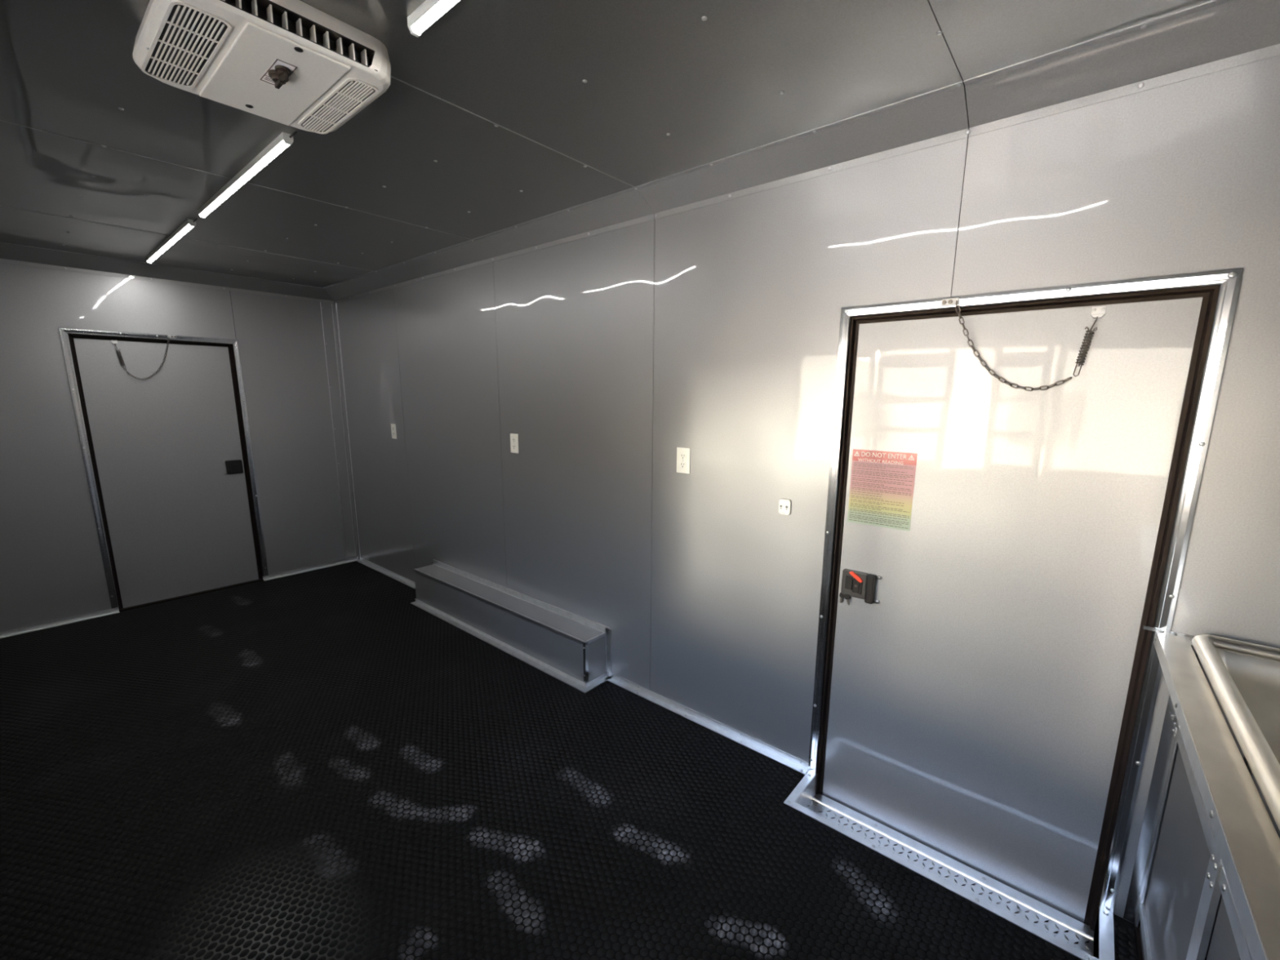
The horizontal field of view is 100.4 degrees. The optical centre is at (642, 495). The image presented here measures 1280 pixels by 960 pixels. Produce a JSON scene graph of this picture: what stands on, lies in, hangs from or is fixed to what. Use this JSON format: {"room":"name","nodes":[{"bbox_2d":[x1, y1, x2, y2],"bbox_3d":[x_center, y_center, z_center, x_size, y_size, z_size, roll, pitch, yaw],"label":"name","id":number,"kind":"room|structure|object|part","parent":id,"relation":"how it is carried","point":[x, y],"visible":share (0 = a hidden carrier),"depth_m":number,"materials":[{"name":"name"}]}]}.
{"room":"food trailer interior","nodes":[
{"label":"food trailer interior","id":0,"kind":"room"},
{"bbox_2d":[0,262,346,631],"bbox_3d":[-3.385,-0.377,3.825,0.050,2.486,2.450,9,14,39],"label":"wall","id":1,"kind":"structure","parent":0,"point":[51,568],"depth_m":3.53,"materials":[{"name":"grey metal"}]},
{"bbox_2d":[57,327,268,611],"bbox_3d":[-3.382,-0.190,3.871,0.081,2.100,1.070,9,14,39],"label":"door","id":2,"kind":"structure","parent":1,"relation":"in","point":[176,526],"depth_m":3.83,"materials":[{"name":"metal"}]},
{"bbox_3d":[-3.656,-0.142,3.522,0.038,1.860,0.036,9,14,39],"label":"frame rail","id":3,"kind":"part","parent":2,"relation":"part of","materials":[{"name":"metal"}]},
{"bbox_2d":[111,334,176,380],"bbox_3d":[-3.399,-0.952,3.661,0.335,0.311,0.029,-10,15,-44],"label":"chain","id":4,"kind":"object","parent":2,"relation":"hanging from","point":[114,342],"visible":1,"depth_m":3.64,"materials":[{"name":"silver metal"}]},
{"bbox_3d":[-3.510,-1.023,3.542,0.016,0.031,0.030,9,14,39],"label":"mount plate","id":5,"kind":"part","parent":4,"relation":"part of","materials":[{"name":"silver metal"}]},
{"bbox_3d":[-3.363,-1.099,3.688,0.038,0.036,0.926,9,14,39],"label":"frame rail","id":6,"kind":"part","parent":2,"relation":"part of","materials":[{"name":"metal"}]},
{"bbox_3d":[-3.377,0.771,4.041,0.031,0.070,0.854,9,14,39],"label":"sill","id":7,"kind":"part","parent":2,"relation":"part of","materials":[{"name":"black metal"}]},
{"bbox_2d":[222,459,243,475],"bbox_3d":[-3.159,-0.220,4.112,0.030,0.112,0.118,9,14,39],"label":"door latch","id":8,"kind":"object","parent":2,"relation":"attached to","point":[233,467],"depth_m":4.11,"materials":[{"name":"black plastic"}]},
{"bbox_3d":[-3.081,-0.264,4.191,0.038,1.860,0.036,9,14,39],"label":"frame rail","id":9,"kind":"part","parent":2,"relation":"part of","materials":[{"name":"metal"}]},
{"bbox_2d":[0,242,333,303],"bbox_3d":[-3.325,-1.489,3.536,0.132,0.093,2.397,9,14,39],"label":"trim","id":10,"kind":"structure","parent":1,"relation":"attached to","point":[14,254],"depth_m":3.58,"materials":[{"name":"paint"}]},
{"bbox_2d":[0,556,359,638],"bbox_3d":[-3.376,0.737,3.986,0.036,0.031,2.397,9,14,39],"label":"baseboard","id":11,"kind":"structure","parent":1,"relation":"attached to","point":[3,634],"depth_m":3.61,"materials":[{"name":"metal"}]},
{"bbox_3d":[-2.838,-0.511,4.421,0.004,2.336,0.712,9,14,39],"label":"panel","id":12,"kind":"part","parent":1,"relation":"part of","materials":[{"name":"silver metal"}]},
{"bbox_2d":[320,302,360,558],"bbox_3d":[-2.622,-0.518,4.637,0.052,2.213,0.107,9,14,39],"label":"trim","id":13,"kind":"structure","parent":1,"relation":"attached to","point":[328,310],"depth_m":4.64,"materials":[{"name":"silver metal"}]},
{"bbox_2d":[0,560,1206,959],"bbox_3d":[-1.106,1.191,2.120,5.980,0.142,2.400,9,14,39],"label":"floor","id":14,"kind":"structure","parent":0,"point":[319,764],"depth_m":1.94,"materials":[{"name":"black rubber"}]},
{"bbox_2d":[410,559,611,693],"bbox_3d":[-0.929,0.742,3.351,1.829,0.288,0.198,9,14,39],"label":"box","id":15,"kind":"object","parent":14,"relation":"on","point":[575,650],"visible":1,"depth_m":3.14,"materials":[{"name":"silver metal"}]},
{"bbox_3d":[-0.977,0.765,3.321,1.780,0.245,0.003,9,14,39],"label":"panel","id":16,"kind":"part","parent":15,"relation":"part of","materials":[{"name":"silver metal"}]},
{"bbox_3d":[-0.926,0.633,3.355,1.784,0.003,0.158,9,14,39],"label":"panel","id":17,"kind":"part","parent":15,"relation":"part of","materials":[{"name":"silver metal"}]},
{"bbox_3d":[-0.245,0.865,2.815,0.003,0.245,0.154,9,14,39],"label":"panel","id":18,"kind":"part","parent":15,"relation":"part of","materials":[{"name":"silver metal"}]},
{"bbox_2d":[1123,625,1279,959],"bbox_3d":[1.141,0.939,0.727,0.724,0.893,1.516,9,14,39],"label":"base cabinet","id":19,"kind":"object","parent":14,"relation":"on","point":[1220,834],"depth_m":1.06,"materials":[{"name":"silver metal"}]},
{"bbox_3d":[0.955,1.268,0.947,0.010,0.030,1.517,9,14,38],"label":"rail","id":20,"kind":"part","parent":19,"relation":"part of","materials":[{"name":"metal"}]},
{"bbox_3d":[1.263,0.839,1.244,0.006,0.867,0.493,9,14,38],"label":"panel","id":21,"kind":"part","parent":19,"relation":"part of","materials":[{"name":"silver metal"}]},
{"bbox_3d":[1.083,0.911,1.046,0.010,0.825,0.058,9,14,38],"label":"post","id":22,"kind":"part","parent":19,"relation":"part of","materials":[{"name":"metal"}]},
{"bbox_3d":[0.959,0.725,0.845,0.010,0.035,1.517,9,14,38],"label":"rail","id":23,"kind":"part","parent":19,"relation":"part of","materials":[{"name":"metal"}]},
{"bbox_2d":[1191,634,1279,830],"bbox_3d":[1.173,0.661,0.687,0.592,0.392,1.359,9,14,39],"label":"sink","id":24,"kind":"object","parent":19,"relation":"in","point":[1244,677],"visible":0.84,"depth_m":1.24,"materials":[{"name":"silver metal"}]},
{"bbox_3d":[1.352,0.626,0.931,0.477,0.372,0.679,9,14,39],"label":"bowl","id":25,"kind":"part","parent":24,"relation":"part of","materials":[{"name":"silver metal"}]},
{"bbox_3d":[0.908,0.919,0.808,0.006,0.867,0.527,9,14,38],"label":"panel","id":26,"kind":"part","parent":19,"relation":"part of","materials":[{"name":"silver metal"}]},
{"bbox_2d":[0,0,1212,287],"bbox_3d":[-1.090,-1.200,1.671,6.080,0.063,2.500,9,14,39],"label":"ceiling","id":27,"kind":"structure","parent":0,"point":[500,114],"depth_m":1.60,"materials":[{"name":"grey metal"}]},
{"bbox_2d":[145,218,197,263],"bbox_3d":[-2.658,-1.414,2.989,1.245,0.030,0.030,9,14,39],"label":"recessed light","id":28,"kind":"object","parent":27,"relation":"in","point":[185,227],"visible":1,"depth_m":2.90,"materials":[{"name":"white plastic"}]},
{"bbox_3d":[-2.965,-1.479,3.231,1.069,0.004,2.400,9,14,39],"label":"panel","id":29,"kind":"part","parent":27,"relation":"part of","materials":[{"name":"grey metal"}]},
{"bbox_3d":[-2.092,-1.337,2.506,1.214,0.004,2.400,9,14,39],"label":"panel","id":30,"kind":"part","parent":27,"relation":"part of","materials":[{"name":"grey metal"}]},
{"bbox_2d":[197,131,297,217],"bbox_3d":[-1.599,-1.242,2.111,1.225,0.030,0.030,9,14,39],"label":"recessed light","id":31,"kind":"object","parent":27,"relation":"in","point":[283,140],"visible":1,"depth_m":2.00,"materials":[{"name":"white plastic"}]},
{"bbox_3d":[-1.143,-1.180,1.740,0.043,0.011,0.010,7,12,31],"label":"cord","id":32,"kind":"part","parent":31,"relation":"part of","materials":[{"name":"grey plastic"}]},
{"bbox_2d":[132,0,391,133],"bbox_3d":[-0.906,-1.037,1.287,0.456,0.120,0.444,9,14,39],"label":"air conditioner","id":33,"kind":"object","parent":27,"relation":"attached to","point":[292,63],"visible":1,"depth_m":1.22,"materials":[{"name":"plastic"}]},
{"bbox_3d":[-0.902,-1.006,1.296,0.421,0.006,0.200,9,14,39],"label":"control panel","id":34,"kind":"part","parent":33,"relation":"part of","materials":[{"name":"plastic"}]},
{"bbox_3d":[-0.858,-0.995,1.255,0.126,0.001,0.041,9,14,39],"label":"label plate","id":35,"kind":"part","parent":33,"relation":"part of","materials":[{"name":"white"}]},
{"bbox_3d":[-0.861,-0.983,1.261,0.040,0.024,0.040,9,14,39],"label":"knob","id":36,"kind":"part","parent":33,"relation":"part of","materials":[{"name":"black plastic"}]},
{"bbox_2d":[259,58,297,84],"bbox_3d":[-0.858,-0.994,1.255,0.126,0.001,0.041,9,14,39],"label":"print","id":37,"kind":"object","parent":33,"relation":"on","point":[271,68],"depth_m":1.24,"materials":[{"name":"white paper"}]},
{"bbox_3d":[-0.836,-0.981,1.240,0.032,0.020,0.032,9,14,39],"label":"knob","id":38,"kind":"part","parent":33,"relation":"part of","materials":[{"name":"black plastic"}]},
{"bbox_3d":[-1.175,-1.188,1.746,1.182,0.004,2.400,9,14,39],"label":"panel","id":39,"kind":"part","parent":27,"relation":"part of","materials":[{"name":"grey metal"}]},
{"bbox_2d":[407,0,460,37],"bbox_3d":[-0.045,-0.990,0.822,1.249,0.030,0.030,9,14,39],"label":"recessed light","id":40,"kind":"object","parent":27,"relation":"in","point":[429,11],"visible":1,"depth_m":1.17,"materials":[{"name":"white plastic"}]},
{"bbox_3d":[-0.276,-1.042,1.000,1.168,0.004,2.400,9,14,39],"label":"panel","id":41,"kind":"part","parent":27,"relation":"part of","materials":[{"name":"grey metal"}]},
{"bbox_3d":[0.682,-0.887,0.205,1.336,0.004,2.400,9,14,39],"label":"panel","id":42,"kind":"part","parent":27,"relation":"part of","materials":[{"name":"grey metal"}]},
{"bbox_2d":[336,55,1279,957],"bbox_3d":[-0.327,-0.152,2.836,6.030,2.526,0.050,9,14,39],"label":"wall","id":43,"kind":"structure","parent":0,"point":[712,331],"depth_m":2.16,"materials":[{"name":"grey metal"}]},
{"bbox_3d":[-2.197,-0.494,4.350,1.070,2.336,0.004,9,14,39],"label":"panel","id":44,"kind":"part","parent":43,"relation":"part of","materials":[{"name":"silver metal"}]},
{"bbox_2d":[391,423,396,439],"bbox_3d":[-1.916,-0.496,4.100,0.072,0.113,0.008,9,14,39],"label":"outlet","id":45,"kind":"object","parent":43,"relation":"attached to","point":[393,425],"visible":1,"depth_m":4.09,"materials":[{"name":"white plastic"}]},
{"bbox_3d":[-1.323,-0.352,3.625,1.214,2.336,0.004,9,14,39],"label":"panel","id":46,"kind":"part","parent":43,"relation":"part of","materials":[{"name":"silver metal"}]},
{"bbox_2d":[510,433,519,453],"bbox_3d":[-0.756,-0.308,3.138,0.072,0.113,0.008,9,14,39],"label":"outlet","id":47,"kind":"object","parent":43,"relation":"attached to","point":[513,437],"visible":1,"depth_m":3.13,"materials":[{"name":"white plastic"}]},
{"bbox_3d":[-0.407,-0.203,2.865,1.182,2.336,0.004,9,14,39],"label":"panel","id":48,"kind":"part","parent":43,"relation":"part of","materials":[{"name":"silver metal"}]},
{"bbox_2d":[356,557,808,774],"bbox_3d":[-0.967,0.842,3.510,4.272,0.031,0.036,9,14,39],"label":"baseboard","id":49,"kind":"structure","parent":43,"relation":"attached to","point":[797,764],"depth_m":2.49,"materials":[{"name":"metal"}]},
{"bbox_2d":[676,447,690,474],"bbox_3d":[0.179,-0.156,2.362,0.072,0.113,0.008,9,14,39],"label":"outlet","id":50,"kind":"object","parent":43,"relation":"attached to","point":[683,455],"visible":1,"depth_m":2.36,"materials":[{"name":"white plastic"}]},
{"bbox_2d":[680,453,685,458],"bbox_3d":[0.178,-0.175,2.357,0.033,0.025,0.002,9,14,39],"label":"receptacle","id":51,"kind":"object","parent":50,"relation":"attached to","point":[682,455],"depth_m":2.36,"materials":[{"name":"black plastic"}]},
{"bbox_2d":[680,462,685,467],"bbox_3d":[0.178,-0.136,2.364,0.033,0.025,0.002,9,14,39],"label":"receptacle","id":52,"kind":"object","parent":50,"relation":"attached to","point":[682,464],"depth_m":2.36,"materials":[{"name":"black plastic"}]},
{"bbox_2d":[778,497,791,515],"bbox_3d":[0.553,0.044,2.076,0.051,0.064,0.011,9,14,39],"label":"electrical outlet","id":53,"kind":"object","parent":43,"relation":"attached to","point":[784,504],"visible":1,"depth_m":2.07,"materials":[{"name":"white plastic"}]},
{"bbox_2d":[321,0,1279,303],"bbox_3d":[-0.358,-1.282,2.536,5.977,0.093,0.132,9,14,39],"label":"trim","id":54,"kind":"structure","parent":43,"relation":"attached to","point":[1213,36],"depth_m":1.56,"materials":[{"name":"paint"}]},
{"bbox_3d":[0.492,-0.057,2.119,1.168,2.336,0.004,9,14,39],"label":"panel","id":55,"kind":"part","parent":43,"relation":"part of","materials":[{"name":"silver metal"}]},
{"bbox_2d":[783,771,1114,959],"bbox_3d":[0.972,1.246,1.812,0.937,0.123,0.268,9,14,39],"label":"door threshold","id":56,"kind":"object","parent":43,"relation":"attached to","point":[1072,935],"depth_m":1.77,"materials":[{"name":"metal"}]},
{"bbox_2d":[808,266,1244,930],"bbox_3d":[1.059,0.356,1.744,1.075,2.069,0.082,9,14,39],"label":"door","id":57,"kind":"structure","parent":43,"relation":"in","point":[982,713],"depth_m":1.65,"materials":[{"name":"metal"}]},
{"bbox_3d":[0.700,0.236,2.006,0.034,1.803,0.038,9,14,39],"label":"frame rail","id":58,"kind":"part","parent":57,"relation":"part of","materials":[{"name":"metal"}]},
{"bbox_2d":[840,568,882,604],"bbox_3d":[0.795,0.333,1.949,0.138,0.110,0.027,9,14,39],"label":"door latch","id":59,"kind":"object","parent":57,"relation":"attached to","point":[859,584],"depth_m":1.94,"materials":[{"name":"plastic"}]},
{"bbox_2d":[839,592,844,603],"bbox_3d":[0.748,0.384,2.002,0.021,0.043,0.002,9,14,39],"label":"key","id":60,"kind":"object","parent":59,"relation":"hanging from","point":[842,596],"visible":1,"depth_m":2.00,"materials":[{"name":"silver plastic"}]},
{"bbox_2d":[844,594,849,605],"bbox_3d":[0.761,0.387,1.986,0.022,0.043,0.002,9,14,39],"label":"key","id":61,"kind":"object","parent":59,"relation":"hanging from","point":[846,597],"visible":1,"depth_m":1.98,"materials":[{"name":"black plastic"}]},
{"bbox_3d":[0.779,0.296,1.947,0.050,0.035,0.011,9,14,39],"label":"lever","id":62,"kind":"part","parent":59,"relation":"part of","materials":[{"name":"red plastic"}]},
{"bbox_2d":[847,448,917,531],"bbox_3d":[0.834,-0.023,1.869,0.212,0.267,0.001,9,14,39],"label":"warning sticker","id":63,"kind":"object","parent":57,"relation":"attached to","point":[882,486],"visible":1,"depth_m":1.86,"materials":[{"name":"multicoloured paper"}]},
{"bbox_2d":[941,297,1106,391],"bbox_3d":[1.077,-0.445,1.551,0.394,0.277,0.033,8,13,34],"label":"chain","id":64,"kind":"object","parent":57,"relation":"hanging from","point":[1098,312],"visible":1,"depth_m":1.51,"materials":[{"name":"silver metal"}]},
{"bbox_3d":[1.226,-0.494,1.435,0.030,0.031,0.016,9,14,39],"label":"mount plate","id":65,"kind":"part","parent":64,"relation":"part of","materials":[{"name":"silver metal"}]},
{"bbox_3d":[1.053,-0.577,1.555,0.943,0.034,0.038,9,14,39],"label":"frame rail","id":66,"kind":"part","parent":57,"relation":"part of","materials":[{"name":"metal"}]},
{"bbox_3d":[1.395,0.349,1.430,0.034,1.803,0.038,9,14,39],"label":"frame rail","id":67,"kind":"part","parent":57,"relation":"part of","materials":[{"name":"metal"}]},
{"bbox_3d":[1.394,0.089,1.372,1.187,2.336,0.004,9,14,39],"label":"panel","id":68,"kind":"part","parent":43,"relation":"part of","materials":[{"name":"silver metal"}]}
]}

